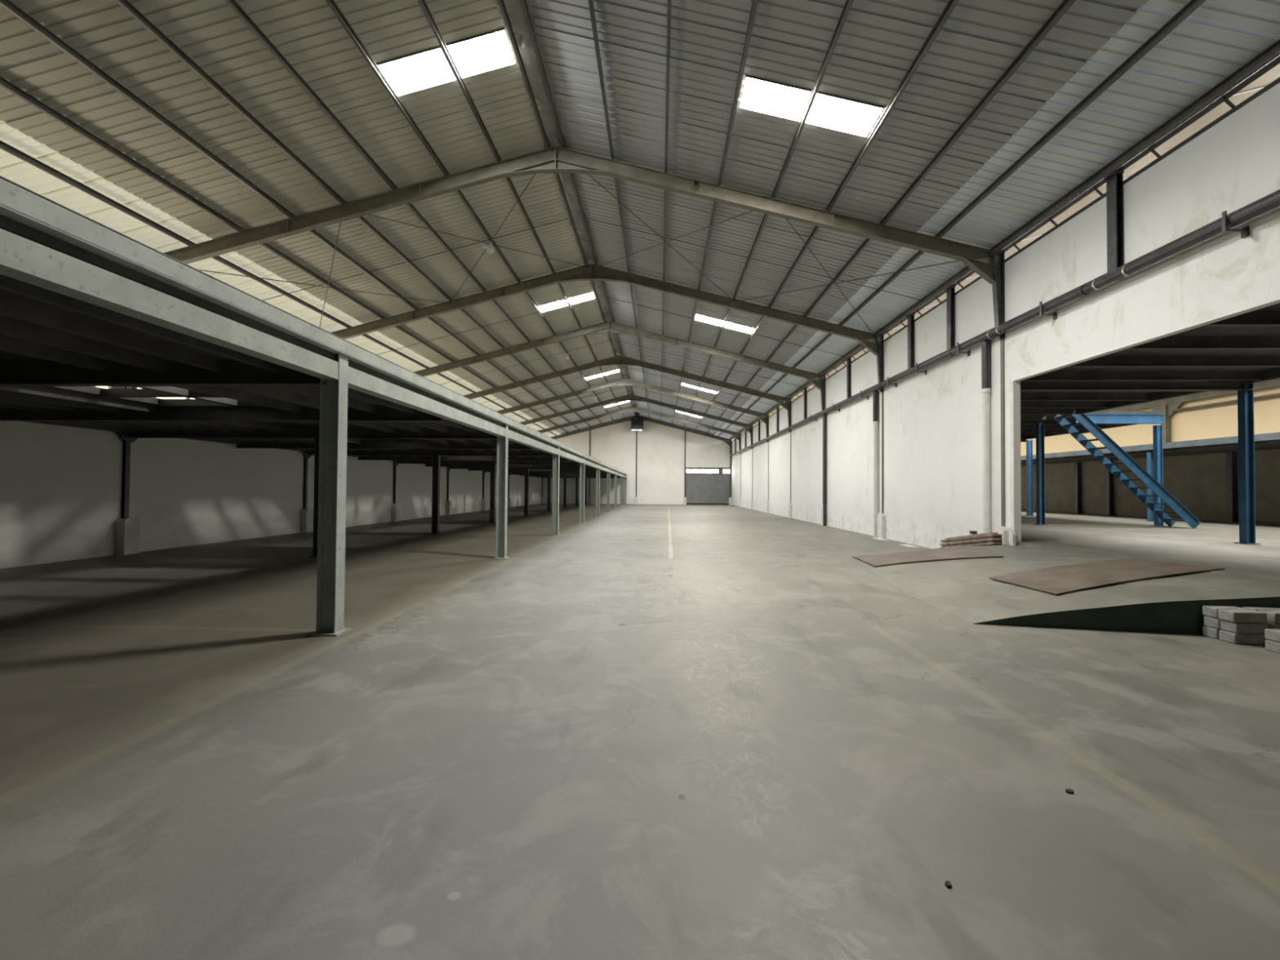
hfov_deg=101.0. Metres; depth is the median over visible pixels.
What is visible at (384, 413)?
girder
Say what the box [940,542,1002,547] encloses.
plank
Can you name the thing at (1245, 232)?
hook
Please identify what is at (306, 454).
bracket
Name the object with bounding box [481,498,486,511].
plinth
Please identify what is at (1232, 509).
wall pillar
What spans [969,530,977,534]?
wood offcut
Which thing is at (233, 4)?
purlin
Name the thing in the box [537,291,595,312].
skylight
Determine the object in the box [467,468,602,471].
girder
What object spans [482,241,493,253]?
ceiling lamp
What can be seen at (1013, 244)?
strut
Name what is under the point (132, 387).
window
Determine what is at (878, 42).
ceiling
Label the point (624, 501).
column
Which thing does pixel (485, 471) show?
girder
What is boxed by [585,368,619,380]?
skylight
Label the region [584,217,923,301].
rod
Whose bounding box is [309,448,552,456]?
girder
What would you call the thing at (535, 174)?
rod
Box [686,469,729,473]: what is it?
window
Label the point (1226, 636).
concrete block
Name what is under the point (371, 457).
girder
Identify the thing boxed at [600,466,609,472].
beam
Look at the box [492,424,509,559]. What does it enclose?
column
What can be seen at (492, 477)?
column
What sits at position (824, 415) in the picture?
drainpipe
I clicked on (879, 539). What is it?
chip
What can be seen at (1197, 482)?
wall
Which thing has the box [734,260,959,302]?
rod
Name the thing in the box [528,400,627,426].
rod
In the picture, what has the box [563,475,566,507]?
column
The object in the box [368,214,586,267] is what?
rod
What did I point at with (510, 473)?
girder
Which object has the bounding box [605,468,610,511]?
column
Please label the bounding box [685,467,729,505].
door
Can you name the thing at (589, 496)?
post
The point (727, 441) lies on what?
frame
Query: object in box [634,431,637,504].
post
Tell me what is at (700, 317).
skylight
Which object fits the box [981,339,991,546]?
drainpipe
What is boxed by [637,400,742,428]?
rod
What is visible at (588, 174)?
rod
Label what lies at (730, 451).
post
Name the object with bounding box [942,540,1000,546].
plank
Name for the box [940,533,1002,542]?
plank
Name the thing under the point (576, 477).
column
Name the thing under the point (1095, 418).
beam
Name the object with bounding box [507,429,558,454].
beam
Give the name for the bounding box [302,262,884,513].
frame
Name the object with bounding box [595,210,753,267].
rod
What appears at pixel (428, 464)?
girder
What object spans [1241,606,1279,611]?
concrete block
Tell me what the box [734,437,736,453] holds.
wall post
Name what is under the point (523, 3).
purlin
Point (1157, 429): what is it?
column
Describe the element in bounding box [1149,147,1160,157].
strut
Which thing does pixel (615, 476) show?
column
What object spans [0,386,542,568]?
wall
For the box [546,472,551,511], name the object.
column
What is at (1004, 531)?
plinth
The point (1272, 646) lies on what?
concrete block
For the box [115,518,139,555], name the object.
plinth
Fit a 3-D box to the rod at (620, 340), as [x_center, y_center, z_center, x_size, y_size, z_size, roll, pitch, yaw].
[3.495,-5.822,26.375,9.184,2.379,0.020,0,-1,2]
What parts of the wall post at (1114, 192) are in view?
cap plate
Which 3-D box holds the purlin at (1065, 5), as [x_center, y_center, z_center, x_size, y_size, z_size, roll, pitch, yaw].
[5.620,-5.270,23.154,0.055,0.105,60.500,0,-1,2]
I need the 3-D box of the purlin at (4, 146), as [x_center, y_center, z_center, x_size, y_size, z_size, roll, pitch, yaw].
[-9.601,-5.066,23.714,0.055,0.105,60.500,0,-1,2]
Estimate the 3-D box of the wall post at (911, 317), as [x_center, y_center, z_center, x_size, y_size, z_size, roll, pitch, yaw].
[7.755,-3.911,15.124,0.136,1.610,0.210,0,-1,2]
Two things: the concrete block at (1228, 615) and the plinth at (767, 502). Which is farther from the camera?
the plinth at (767, 502)
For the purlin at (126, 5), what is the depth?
9.29 m
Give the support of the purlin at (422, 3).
attached to the frame
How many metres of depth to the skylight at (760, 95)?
8.77 m
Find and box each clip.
[1091,279,1102,289]
[1121,264,1133,275]
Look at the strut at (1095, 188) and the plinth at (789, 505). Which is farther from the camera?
the plinth at (789, 505)
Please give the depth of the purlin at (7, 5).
8.93 m
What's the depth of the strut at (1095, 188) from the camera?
8.70 m
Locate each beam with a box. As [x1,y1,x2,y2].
[0,175,626,475]
[0,228,338,379]
[22,421,428,464]
[347,366,506,436]
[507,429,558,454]
[559,449,584,463]
[584,460,599,468]
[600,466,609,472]
[609,469,617,475]
[730,55,1279,439]
[1075,413,1165,423]
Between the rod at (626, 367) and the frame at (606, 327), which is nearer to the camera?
the frame at (606, 327)
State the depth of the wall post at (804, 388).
26.07 m
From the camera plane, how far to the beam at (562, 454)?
20.06 m
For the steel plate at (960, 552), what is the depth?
10.47 m
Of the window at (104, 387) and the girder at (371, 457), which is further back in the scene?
the girder at (371, 457)
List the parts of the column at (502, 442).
plate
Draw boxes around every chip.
[872,537,888,540]
[899,544,918,547]
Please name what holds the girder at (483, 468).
on the column at (526, 470)
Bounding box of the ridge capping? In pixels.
[494,0,639,415]
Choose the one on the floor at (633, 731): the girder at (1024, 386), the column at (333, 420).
the column at (333, 420)
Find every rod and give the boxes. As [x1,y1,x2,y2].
[198,269,449,303]
[262,217,569,300]
[319,222,341,327]
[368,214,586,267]
[377,297,595,355]
[441,340,609,384]
[449,173,535,303]
[480,367,619,404]
[507,386,623,417]
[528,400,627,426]
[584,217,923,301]
[587,173,734,302]
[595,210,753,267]
[606,296,844,356]
[619,340,801,386]
[626,367,773,405]
[631,386,755,418]
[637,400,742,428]
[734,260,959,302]
[786,218,875,336]
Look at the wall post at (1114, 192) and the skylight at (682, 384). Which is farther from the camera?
the skylight at (682, 384)
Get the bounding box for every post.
[587,430,591,503]
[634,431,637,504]
[683,431,686,504]
[728,450,731,505]
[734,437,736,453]
[744,429,746,448]
[757,420,759,441]
[776,407,778,433]
[803,387,807,419]
[845,357,851,399]
[906,314,915,369]
[945,286,955,350]
[1103,170,1124,274]
[1149,402,1182,443]
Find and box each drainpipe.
[822,413,826,525]
[872,390,878,537]
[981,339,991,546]
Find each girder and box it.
[0,360,326,386]
[0,405,444,422]
[129,426,498,439]
[235,440,532,449]
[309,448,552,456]
[358,455,569,461]
[396,460,579,464]
[425,463,589,467]
[449,466,595,469]
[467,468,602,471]
[484,471,606,472]
[507,472,611,474]
[510,473,614,475]
[519,475,614,475]
[528,475,619,476]
[535,476,620,477]
[568,477,624,478]
[1020,382,1253,391]
[1020,437,1026,442]
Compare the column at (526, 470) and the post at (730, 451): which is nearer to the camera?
the column at (526, 470)
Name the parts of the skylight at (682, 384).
panel, panel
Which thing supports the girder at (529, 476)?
on the column at (576, 477)
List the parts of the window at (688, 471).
pane, pane, pane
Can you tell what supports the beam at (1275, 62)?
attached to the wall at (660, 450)
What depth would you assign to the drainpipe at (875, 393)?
17.44 m
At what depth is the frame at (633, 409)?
47.49 m
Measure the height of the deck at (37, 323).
0.210 m
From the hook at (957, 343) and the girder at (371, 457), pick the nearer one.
the hook at (957, 343)
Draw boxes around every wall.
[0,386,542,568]
[542,414,729,504]
[731,76,1279,548]
[1020,378,1279,524]
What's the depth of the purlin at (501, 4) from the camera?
10.58 m
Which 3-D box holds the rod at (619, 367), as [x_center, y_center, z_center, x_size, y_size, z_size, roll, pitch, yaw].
[-5.856,-5.776,32.725,9.184,2.379,0.020,0,-1,2]
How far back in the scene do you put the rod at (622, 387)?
38.70 m
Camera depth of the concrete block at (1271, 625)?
5.33 m
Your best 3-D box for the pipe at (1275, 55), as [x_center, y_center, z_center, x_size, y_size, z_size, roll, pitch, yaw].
[8.027,-4.462,27.404,0.070,0.070,51.200,0,-1,2]
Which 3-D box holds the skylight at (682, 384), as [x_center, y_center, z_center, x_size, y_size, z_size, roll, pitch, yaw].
[3.711,-5.781,33.252,2.190,0.600,0.720,0,-1,2]
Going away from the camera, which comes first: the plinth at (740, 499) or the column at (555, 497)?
the column at (555, 497)
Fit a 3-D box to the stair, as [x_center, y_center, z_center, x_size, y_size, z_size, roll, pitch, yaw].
[14.488,-0.338,15.783,3.587,3.531,0.860,0,-1,2]
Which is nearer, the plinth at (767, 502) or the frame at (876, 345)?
the frame at (876, 345)
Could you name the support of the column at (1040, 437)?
on the floor at (963, 588)
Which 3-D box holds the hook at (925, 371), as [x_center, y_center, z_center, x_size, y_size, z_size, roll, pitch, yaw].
[7.658,-3.030,14.382,0.268,0.320,0.070,0,-1,2]
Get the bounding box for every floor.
[0,503,1279,959]
[855,510,1279,634]
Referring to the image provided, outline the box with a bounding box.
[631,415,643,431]
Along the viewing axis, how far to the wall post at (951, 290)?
13.03 m
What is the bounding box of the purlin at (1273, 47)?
[729,39,1279,439]
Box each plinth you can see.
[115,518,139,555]
[300,508,313,533]
[391,503,399,521]
[445,500,452,515]
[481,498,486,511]
[507,497,511,507]
[738,497,741,506]
[766,501,768,513]
[787,503,791,518]
[821,506,822,525]
[877,513,884,538]
[993,525,1008,544]
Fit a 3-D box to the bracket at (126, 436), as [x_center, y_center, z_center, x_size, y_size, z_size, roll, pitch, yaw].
[-11.443,-0.954,11.830,0.020,0.220,0.600,0,-1,2]
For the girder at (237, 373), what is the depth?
5.66 m
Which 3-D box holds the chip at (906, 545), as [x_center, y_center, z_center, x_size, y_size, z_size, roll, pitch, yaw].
[7.436,1.824,14.605,0.221,0.020,0.694,0,-1,4]
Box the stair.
[1053,413,1199,528]
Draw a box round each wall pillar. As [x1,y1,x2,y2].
[1074,462,1081,513]
[1105,460,1113,515]
[1225,452,1238,522]
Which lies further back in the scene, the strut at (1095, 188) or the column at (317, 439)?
the column at (317, 439)
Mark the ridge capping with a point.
(515, 13)
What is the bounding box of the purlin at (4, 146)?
[0,140,556,435]
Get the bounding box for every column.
[307,354,351,636]
[308,436,319,557]
[429,454,440,533]
[488,463,496,522]
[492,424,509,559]
[523,468,529,515]
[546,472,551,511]
[550,446,560,534]
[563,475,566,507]
[574,476,577,506]
[577,457,585,523]
[584,477,586,503]
[595,463,599,516]
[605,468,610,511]
[613,471,617,508]
[619,473,622,506]
[623,477,626,504]
[1024,440,1035,515]
[1035,422,1048,524]
[1144,452,1153,521]
[1151,425,1166,526]
[1234,382,1261,544]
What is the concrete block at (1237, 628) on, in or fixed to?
on the concrete block at (1226, 636)
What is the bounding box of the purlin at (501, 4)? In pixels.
[497,0,635,415]
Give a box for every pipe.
[729,48,1279,439]
[729,191,1279,457]
[1172,392,1279,411]
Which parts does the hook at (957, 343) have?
hook arm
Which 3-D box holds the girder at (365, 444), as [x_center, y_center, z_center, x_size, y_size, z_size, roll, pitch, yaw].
[-7.182,-0.994,14.746,8.400,0.240,0.140,0,-1,2]
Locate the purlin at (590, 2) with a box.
[587,0,649,418]
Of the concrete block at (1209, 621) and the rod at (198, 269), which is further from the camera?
the rod at (198, 269)
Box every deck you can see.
[0,214,626,475]
[1020,302,1279,439]
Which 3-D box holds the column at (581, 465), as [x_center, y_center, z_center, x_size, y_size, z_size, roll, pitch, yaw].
[-2.580,0.460,23.557,0.300,2.920,0.260,0,-1,2]
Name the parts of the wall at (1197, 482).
skirting, eave rail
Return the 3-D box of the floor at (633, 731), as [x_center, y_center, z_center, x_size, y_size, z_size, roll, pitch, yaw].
[-1.591,2.022,23.293,19.476,0.200,60.500,0,-1,2]
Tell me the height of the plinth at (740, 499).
0.800 m
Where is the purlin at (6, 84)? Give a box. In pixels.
[0,75,568,432]
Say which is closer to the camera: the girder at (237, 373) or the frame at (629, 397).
the girder at (237, 373)
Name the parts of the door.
guide rail, transom rail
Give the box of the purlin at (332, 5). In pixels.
[324,0,613,420]
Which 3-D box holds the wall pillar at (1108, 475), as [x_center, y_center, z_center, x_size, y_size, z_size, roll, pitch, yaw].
[21.197,0.347,23.829,0.199,2.480,0.200,0,-1,2]
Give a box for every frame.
[120,145,1005,526]
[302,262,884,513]
[392,320,825,503]
[446,355,791,503]
[482,377,768,501]
[507,394,752,499]
[537,405,741,492]
[541,415,732,496]
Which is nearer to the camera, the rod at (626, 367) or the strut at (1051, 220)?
the strut at (1051, 220)
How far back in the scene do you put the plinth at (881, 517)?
16.95 m
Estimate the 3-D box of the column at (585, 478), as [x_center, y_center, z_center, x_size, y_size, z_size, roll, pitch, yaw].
[-5.489,1.102,53.128,0.300,2.620,0.260,0,-1,2]
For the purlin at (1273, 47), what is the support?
on the frame
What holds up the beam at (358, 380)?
attached to the column at (333, 420)
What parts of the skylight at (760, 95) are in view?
panel, panel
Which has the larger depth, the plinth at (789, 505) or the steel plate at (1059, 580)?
the plinth at (789, 505)
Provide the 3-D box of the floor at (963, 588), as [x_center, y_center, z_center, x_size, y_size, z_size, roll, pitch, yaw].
[13.003,1.863,22.755,17.079,0.700,60.500,0,-1,2]
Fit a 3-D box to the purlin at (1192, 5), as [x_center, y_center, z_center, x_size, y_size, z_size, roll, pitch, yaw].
[6.775,-4.965,23.106,0.055,0.105,60.500,0,-1,2]
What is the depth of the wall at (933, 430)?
10.78 m
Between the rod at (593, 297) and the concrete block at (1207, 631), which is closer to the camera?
the concrete block at (1207, 631)
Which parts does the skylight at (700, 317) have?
panel, panel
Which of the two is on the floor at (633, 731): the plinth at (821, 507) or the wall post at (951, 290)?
the plinth at (821, 507)
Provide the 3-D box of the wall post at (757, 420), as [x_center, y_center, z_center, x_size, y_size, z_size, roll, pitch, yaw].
[8.608,-3.507,38.155,0.136,1.610,0.180,0,-1,2]
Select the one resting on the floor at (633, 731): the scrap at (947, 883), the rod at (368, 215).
the scrap at (947, 883)
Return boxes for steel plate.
[852,546,1004,566]
[988,558,1225,594]
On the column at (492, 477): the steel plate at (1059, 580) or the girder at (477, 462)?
the girder at (477, 462)
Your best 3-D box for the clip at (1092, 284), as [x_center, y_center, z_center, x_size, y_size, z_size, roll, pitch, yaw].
[7.418,-3.172,8.553,0.170,0.166,0.030,0,-1,2]
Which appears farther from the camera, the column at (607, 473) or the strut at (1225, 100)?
the column at (607, 473)
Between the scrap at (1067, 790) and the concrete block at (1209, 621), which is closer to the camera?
the scrap at (1067, 790)
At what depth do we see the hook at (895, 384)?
16.16 m
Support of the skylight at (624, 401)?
attached to the ceiling
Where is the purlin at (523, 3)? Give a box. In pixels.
[520,0,639,415]
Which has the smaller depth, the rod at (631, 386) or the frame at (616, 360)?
the frame at (616, 360)
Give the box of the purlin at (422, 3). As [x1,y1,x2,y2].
[417,0,625,418]
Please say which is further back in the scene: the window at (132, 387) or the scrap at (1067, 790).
the window at (132, 387)
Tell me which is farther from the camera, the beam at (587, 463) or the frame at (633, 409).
the frame at (633, 409)
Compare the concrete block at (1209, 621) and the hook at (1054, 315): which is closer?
the concrete block at (1209, 621)
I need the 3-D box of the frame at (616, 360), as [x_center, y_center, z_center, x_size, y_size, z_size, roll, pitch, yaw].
[-1.260,-2.835,29.501,19.214,8.273,0.180,0,-1,2]
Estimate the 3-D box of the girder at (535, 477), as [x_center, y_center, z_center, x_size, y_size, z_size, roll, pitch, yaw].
[-5.849,-0.363,50.715,8.400,0.240,0.140,0,-1,2]
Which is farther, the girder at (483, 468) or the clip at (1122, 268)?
the girder at (483, 468)
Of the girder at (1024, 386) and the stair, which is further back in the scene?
the stair
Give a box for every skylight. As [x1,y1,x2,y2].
[376,27,516,97]
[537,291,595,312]
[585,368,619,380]
[604,400,630,408]
[675,410,701,417]
[681,382,716,394]
[694,313,754,333]
[738,74,884,137]
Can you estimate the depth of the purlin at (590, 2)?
10.33 m
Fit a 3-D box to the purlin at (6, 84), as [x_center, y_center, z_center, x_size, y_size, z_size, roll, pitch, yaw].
[-8.443,-5.357,23.676,0.055,0.105,60.500,0,-1,2]
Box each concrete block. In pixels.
[1202,605,1248,618]
[1202,626,1222,639]
[1204,616,1221,629]
[1217,608,1266,622]
[1219,630,1267,644]
[1220,619,1268,633]
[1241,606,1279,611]
[1257,609,1279,623]
[1264,628,1279,642]
[1265,640,1279,653]
[1266,622,1279,629]
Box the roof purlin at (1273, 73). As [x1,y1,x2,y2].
[733,63,1279,438]
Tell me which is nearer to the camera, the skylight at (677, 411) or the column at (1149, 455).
the column at (1149, 455)
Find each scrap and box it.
[944,880,951,887]
[1065,788,1073,793]
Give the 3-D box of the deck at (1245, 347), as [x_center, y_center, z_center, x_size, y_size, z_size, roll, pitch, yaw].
[11.969,-2.099,12.104,8.244,0.320,35.000,0,-1,2]
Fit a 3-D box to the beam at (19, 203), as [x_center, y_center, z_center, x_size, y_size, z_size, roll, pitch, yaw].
[-2.470,-1.077,23.580,0.100,0.152,59.900,0,-1,2]
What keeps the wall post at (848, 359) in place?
attached to the wall at (933, 430)
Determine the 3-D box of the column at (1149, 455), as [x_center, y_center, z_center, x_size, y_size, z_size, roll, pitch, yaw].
[18.312,0.247,18.884,0.300,2.470,0.260,0,-1,2]
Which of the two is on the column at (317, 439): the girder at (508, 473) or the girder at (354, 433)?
the girder at (354, 433)
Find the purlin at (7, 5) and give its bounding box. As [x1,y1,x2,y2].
[0,0,579,430]
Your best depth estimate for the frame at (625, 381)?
35.51 m
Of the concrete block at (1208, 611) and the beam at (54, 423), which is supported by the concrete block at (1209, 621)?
the concrete block at (1208, 611)
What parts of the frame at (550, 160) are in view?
splice plate, splice plate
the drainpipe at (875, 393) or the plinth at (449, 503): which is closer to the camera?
the drainpipe at (875, 393)
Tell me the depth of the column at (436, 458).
17.59 m
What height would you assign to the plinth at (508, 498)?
0.800 m
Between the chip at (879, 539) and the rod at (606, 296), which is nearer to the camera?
the chip at (879, 539)
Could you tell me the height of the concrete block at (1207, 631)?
0.104 m
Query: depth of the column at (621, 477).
47.53 m
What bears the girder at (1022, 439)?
attached to the deck at (1245, 347)
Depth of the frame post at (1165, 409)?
21.08 m
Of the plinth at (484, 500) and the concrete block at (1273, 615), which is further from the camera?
the plinth at (484, 500)
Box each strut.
[1012,243,1020,250]
[1048,217,1057,226]
[1093,186,1102,195]
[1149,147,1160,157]
[1221,97,1235,108]
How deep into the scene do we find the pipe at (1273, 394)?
19.09 m
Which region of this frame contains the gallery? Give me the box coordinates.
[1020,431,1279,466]
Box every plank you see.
[939,537,1002,545]
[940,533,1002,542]
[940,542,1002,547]
[942,536,999,543]
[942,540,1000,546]
[944,532,997,539]
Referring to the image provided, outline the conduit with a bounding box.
[737,189,1279,452]
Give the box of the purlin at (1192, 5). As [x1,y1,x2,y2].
[717,0,1206,435]
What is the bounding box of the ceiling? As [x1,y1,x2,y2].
[0,0,1279,438]
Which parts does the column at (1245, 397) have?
plate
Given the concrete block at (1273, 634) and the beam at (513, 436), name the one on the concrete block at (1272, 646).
the concrete block at (1273, 634)
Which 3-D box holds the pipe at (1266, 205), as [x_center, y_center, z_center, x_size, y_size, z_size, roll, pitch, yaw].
[8.099,-2.849,26.923,0.176,0.172,52.300,0,-1,2]
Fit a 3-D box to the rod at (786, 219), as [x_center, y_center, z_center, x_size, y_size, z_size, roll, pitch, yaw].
[5.280,-5.323,14.290,0.024,1.191,7.533,0,-1,39]
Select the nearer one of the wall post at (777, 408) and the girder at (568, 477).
the wall post at (777, 408)
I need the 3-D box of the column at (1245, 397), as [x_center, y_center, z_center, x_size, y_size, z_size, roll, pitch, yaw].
[12.412,-0.338,10.806,0.270,3.280,0.240,0,-1,2]
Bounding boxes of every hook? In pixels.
[887,377,897,387]
[915,362,926,374]
[956,342,969,356]
[1039,301,1057,319]
[1222,210,1249,238]
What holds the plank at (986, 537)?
on the plank at (991, 539)
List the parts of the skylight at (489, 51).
panel, panel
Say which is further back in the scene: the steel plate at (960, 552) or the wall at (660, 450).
the wall at (660, 450)
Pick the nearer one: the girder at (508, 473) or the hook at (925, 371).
the hook at (925, 371)
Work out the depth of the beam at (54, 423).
11.44 m
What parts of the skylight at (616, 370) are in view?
panel, panel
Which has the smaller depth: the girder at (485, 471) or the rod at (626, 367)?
the rod at (626, 367)
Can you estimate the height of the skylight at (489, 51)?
0.589 m
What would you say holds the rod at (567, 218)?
attached to the purlin at (501, 4)
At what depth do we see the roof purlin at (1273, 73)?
8.53 m
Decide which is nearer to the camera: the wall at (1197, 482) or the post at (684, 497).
the wall at (1197, 482)
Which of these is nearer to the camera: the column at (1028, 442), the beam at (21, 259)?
the beam at (21, 259)
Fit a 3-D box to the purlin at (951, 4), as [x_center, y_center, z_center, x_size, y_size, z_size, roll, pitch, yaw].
[4.466,-5.575,23.202,0.055,0.105,60.500,0,-1,2]
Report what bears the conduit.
attached to the wall at (933, 430)
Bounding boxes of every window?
[95,386,114,388]
[132,386,194,399]
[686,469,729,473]
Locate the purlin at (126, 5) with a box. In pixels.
[114,0,591,426]
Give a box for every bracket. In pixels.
[115,431,137,442]
[301,450,311,457]
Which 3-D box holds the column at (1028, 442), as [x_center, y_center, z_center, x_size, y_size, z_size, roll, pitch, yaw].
[16.755,-0.088,22.701,0.270,3.250,0.250,0,-1,2]
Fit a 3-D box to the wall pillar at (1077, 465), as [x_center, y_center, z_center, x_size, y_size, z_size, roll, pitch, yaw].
[21.264,0.379,25.628,0.199,2.480,0.200,0,-1,2]
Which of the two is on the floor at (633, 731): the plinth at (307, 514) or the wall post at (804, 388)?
the plinth at (307, 514)
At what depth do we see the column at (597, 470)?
29.54 m
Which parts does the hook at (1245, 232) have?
hook arm, wall plate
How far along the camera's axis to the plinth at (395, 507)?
23.62 m
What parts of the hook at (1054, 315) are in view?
hook arm, wall plate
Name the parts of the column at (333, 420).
plate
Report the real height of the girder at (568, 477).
0.240 m
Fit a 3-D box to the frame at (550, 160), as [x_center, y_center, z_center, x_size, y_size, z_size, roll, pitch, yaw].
[-1.926,-3.151,11.516,19.214,8.273,0.180,0,-1,2]
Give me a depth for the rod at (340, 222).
13.96 m
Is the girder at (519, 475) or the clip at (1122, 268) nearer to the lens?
the clip at (1122, 268)
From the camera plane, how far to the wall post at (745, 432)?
44.15 m
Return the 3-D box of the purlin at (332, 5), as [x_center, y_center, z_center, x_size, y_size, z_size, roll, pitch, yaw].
[-3.810,-6.519,23.525,0.055,0.105,60.500,0,-1,2]
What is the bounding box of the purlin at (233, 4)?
[224,0,602,424]
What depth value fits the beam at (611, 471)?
38.38 m
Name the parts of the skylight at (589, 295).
panel, panel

